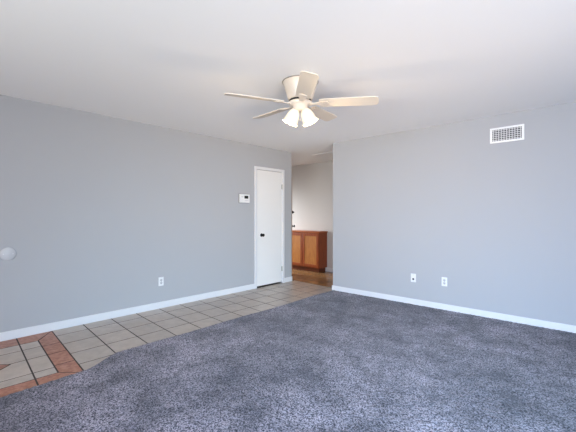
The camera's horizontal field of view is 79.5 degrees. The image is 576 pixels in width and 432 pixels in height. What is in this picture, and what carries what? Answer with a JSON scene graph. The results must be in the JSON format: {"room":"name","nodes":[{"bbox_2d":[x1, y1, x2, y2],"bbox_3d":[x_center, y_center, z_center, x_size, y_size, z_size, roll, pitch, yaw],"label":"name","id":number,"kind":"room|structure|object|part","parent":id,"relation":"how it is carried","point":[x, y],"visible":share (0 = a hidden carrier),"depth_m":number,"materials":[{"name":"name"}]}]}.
{"room":"empty living room","nodes":[
{"label":"empty living room","id":0,"kind":"room"},
{"bbox_2d":[0,95,291,332],"bbox_3d":[-2.893,0.025,3.457,0.120,2.440,8.600,0,0,43],"label":"wall","id":1,"kind":"structure","parent":0,"point":[95,209],"depth_m":4.20,"materials":[{"name":"grey paint"}]},
{"bbox_2d":[0,247,15,260],"bbox_3d":[-2.800,0.385,3.461,0.010,0.132,0.132,0,0,43],"label":"round cover plate","id":2,"kind":"object","parent":1,"relation":"attached to","point":[8,253],"visible":1,"depth_m":3.46,"materials":[{"name":"grey plastic"}]},
{"bbox_2d":[0,276,291,341],"bbox_3d":[-2.818,1.201,3.479,0.069,0.088,8.494,0,0,43],"label":"baseboard","id":3,"kind":"structure","parent":1,"relation":"attached to","point":[13,334],"depth_m":4.19,"materials":[{"name":"white paint"}]},
{"bbox_2d":[159,277,163,285],"bbox_3d":[-1.705,0.887,4.650,0.009,0.116,0.072,0,0,43],"label":"wall outlet","id":4,"kind":"object","parent":1,"relation":"attached to","point":[161,279],"visible":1,"depth_m":4.65,"materials":[{"name":"white plastic"}]},
{"bbox_2d":[239,194,249,202],"bbox_3d":[-0.718,-0.280,5.704,0.031,0.154,0.226,0,0,43],"label":"thermostat","id":5,"kind":"object","parent":1,"relation":"attached to","point":[243,198],"visible":1,"depth_m":5.69,"materials":[{"name":"white plastic"}]},
{"bbox_2d":[254,166,284,288],"bbox_3d":[-0.314,0.201,6.147,0.103,2.088,0.734,0,0,43],"label":"door","id":6,"kind":"structure","parent":1,"relation":"in","point":[269,186],"depth_m":6.15,"materials":[{"name":"white paint"}]},
{"bbox_2d":[0,269,332,396],"bbox_3d":[-0.873,1.274,2.608,9.440,0.061,10.090,0,0,43],"label":"floor","id":7,"kind":"structure","parent":0,"point":[26,362],"depth_m":3.71,"materials":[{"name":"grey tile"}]},
{"bbox_2d":[292,230,327,271],"bbox_3d":[0.424,0.796,7.899,0.972,0.898,0.308,0,0,43],"label":"base cabinet","id":8,"kind":"object","parent":7,"relation":"on","point":[309,248],"visible":0.81,"depth_m":7.68,"materials":[{"name":"brown wood"}]},
{"bbox_3d":[0.162,0.765,7.954,0.343,0.628,0.009,0,0,43],"label":"door panel","id":9,"kind":"part","parent":8,"relation":"part of","materials":[{"name":"brown wood"}]},
{"bbox_3d":[0.161,0.765,7.952,0.445,0.730,0.019,0,0,43],"label":"door","id":10,"kind":"part","parent":8,"relation":"part of","materials":[{"name":"red wood"}]},
{"bbox_3d":[0.343,0.765,7.812,0.930,0.770,0.020,0,0,43],"label":"frame","id":11,"kind":"part","parent":8,"relation":"part of","materials":[{"name":"red wood"}]},
{"bbox_2d":[292,230,327,232],"bbox_3d":[0.424,0.363,7.899,0.972,0.033,0.308,0,0,43],"label":"countertop","id":12,"kind":"structure","parent":8,"relation":"on","point":[306,231],"depth_m":7.67,"materials":[{"name":"white wood"}]},
{"bbox_3d":[0.498,0.765,7.644,0.343,0.628,0.009,0,0,43],"label":"door panel","id":13,"kind":"part","parent":8,"relation":"part of","materials":[{"name":"brown wood"}]},
{"bbox_3d":[0.497,0.765,7.643,0.445,0.730,0.019,0,0,43],"label":"door","id":14,"kind":"part","parent":8,"relation":"part of","materials":[{"name":"red wood"}]},
{"bbox_2d":[0,290,575,431],"bbox_3d":[-0.048,1.237,0.805,5.542,0.020,8.319,0,0,43],"label":"floor","id":15,"kind":"structure","parent":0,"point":[330,361],"depth_m":2.61,"materials":[{"name":"grey carpet"}]},
{"bbox_2d":[0,0,575,165],"bbox_3d":[-0.873,-1.245,2.608,9.440,0.100,10.090,0,0,43],"label":"ceiling","id":16,"kind":"structure","parent":0,"point":[172,64],"depth_m":2.67,"materials":[{"name":"white paint"}]},
{"bbox_2d":[224,71,378,126],"bbox_3d":[0.101,-0.997,3.136,1.297,0.396,1.308,0,0,43],"label":"ceiling fan","id":17,"kind":"object","parent":16,"relation":"hanging from","point":[300,89],"visible":1,"depth_m":3.02,"materials":[{"name":"beige metal"}]},
{"bbox_3d":[-0.287,-1.000,2.940,0.505,0.035,0.136,0,0,-22],"label":"blade","id":18,"kind":"part","parent":17,"relation":"part of","materials":[{"name":"beige wood"}]},
{"bbox_3d":[-0.166,-1.011,3.426,0.136,0.044,0.505,0,0,-40],"label":"blade","id":19,"kind":"part","parent":17,"relation":"part of","materials":[{"name":"beige wood"}]},
{"bbox_3d":[0.021,-0.880,3.107,0.148,0.162,0.144,0,0,43],"label":"lamp shade","id":20,"kind":"part","parent":17,"relation":"part of","materials":[{"name":"white glass"}]},
{"bbox_3d":[0.140,-1.000,2.673,0.136,0.035,0.505,0,0,-4],"label":"blade","id":21,"kind":"part","parent":17,"relation":"part of","materials":[{"name":"beige wood"}]},
{"bbox_3d":[0.199,-0.880,3.092,0.148,0.162,0.144,0,0,43],"label":"lamp shade","id":22,"kind":"part","parent":17,"relation":"part of","materials":[{"name":"white glass"}]},
{"bbox_3d":[0.335,-1.014,3.463,0.136,0.048,0.505,0,0,32],"label":"blade","id":23,"kind":"part","parent":17,"relation":"part of","materials":[{"name":"beige wood"}]},
{"bbox_3d":[0.524,-0.985,2.995,0.505,0.049,0.136,0,0,14],"label":"blade","id":24,"kind":"part","parent":17,"relation":"part of","materials":[{"name":"beige wood"}]},
{"bbox_2d":[313,152,332,158],"bbox_3d":[0.987,-1.191,6.830,0.750,0.008,0.720,0,0,43],"label":"attic hatch","id":25,"kind":"object","parent":16,"relation":"attached to","point":[329,155],"visible":0.42,"depth_m":6.86,"materials":[{"name":"white paint"}]},
{"bbox_2d":[292,161,332,270],"bbox_3d":[0.724,0.025,7.916,4.350,2.440,0.120,0,0,43],"label":"wall","id":26,"kind":"structure","parent":0,"point":[312,184],"depth_m":7.94,"materials":[{"name":"grey paint"}]},
{"bbox_2d":[333,102,575,325],"bbox_3d":[2.862,0.025,3.863,5.650,2.440,0.120,0,0,43],"label":"wall","id":27,"kind":"structure","parent":0,"point":[497,221],"depth_m":4.36,"materials":[{"name":"grey paint"}]},
{"bbox_2d":[411,273,415,281],"bbox_3d":[1.742,0.867,4.809,0.072,0.116,0.009,0,0,43],"label":"jack plate","id":28,"kind":"object","parent":27,"relation":"attached to","point":[413,276],"visible":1,"depth_m":4.81,"materials":[{"name":"white plastic"}]},
{"bbox_2d":[442,277,446,285],"bbox_3d":[2.046,0.867,4.528,0.072,0.116,0.009,0,0,43],"label":"wall outlet","id":29,"kind":"object","parent":27,"relation":"attached to","point":[444,279],"visible":1,"depth_m":4.52,"materials":[{"name":"white plastic"}]},
{"bbox_2d":[332,285,575,332],"bbox_3d":[2.808,1.201,3.903,5.544,0.088,0.134,0,0,43],"label":"baseboard","id":30,"kind":"structure","parent":27,"relation":"attached to","point":[534,322],"depth_m":4.33,"materials":[{"name":"white paint"}]},
{"bbox_2d":[490,124,523,143],"bbox_3d":[2.560,-0.953,4.052,0.345,0.180,0.012,0,0,43],"label":"air vent","id":31,"kind":"object","parent":27,"relation":"in","point":[514,132],"visible":1,"depth_m":4.05,"materials":[{"name":"white metal"}]}
]}

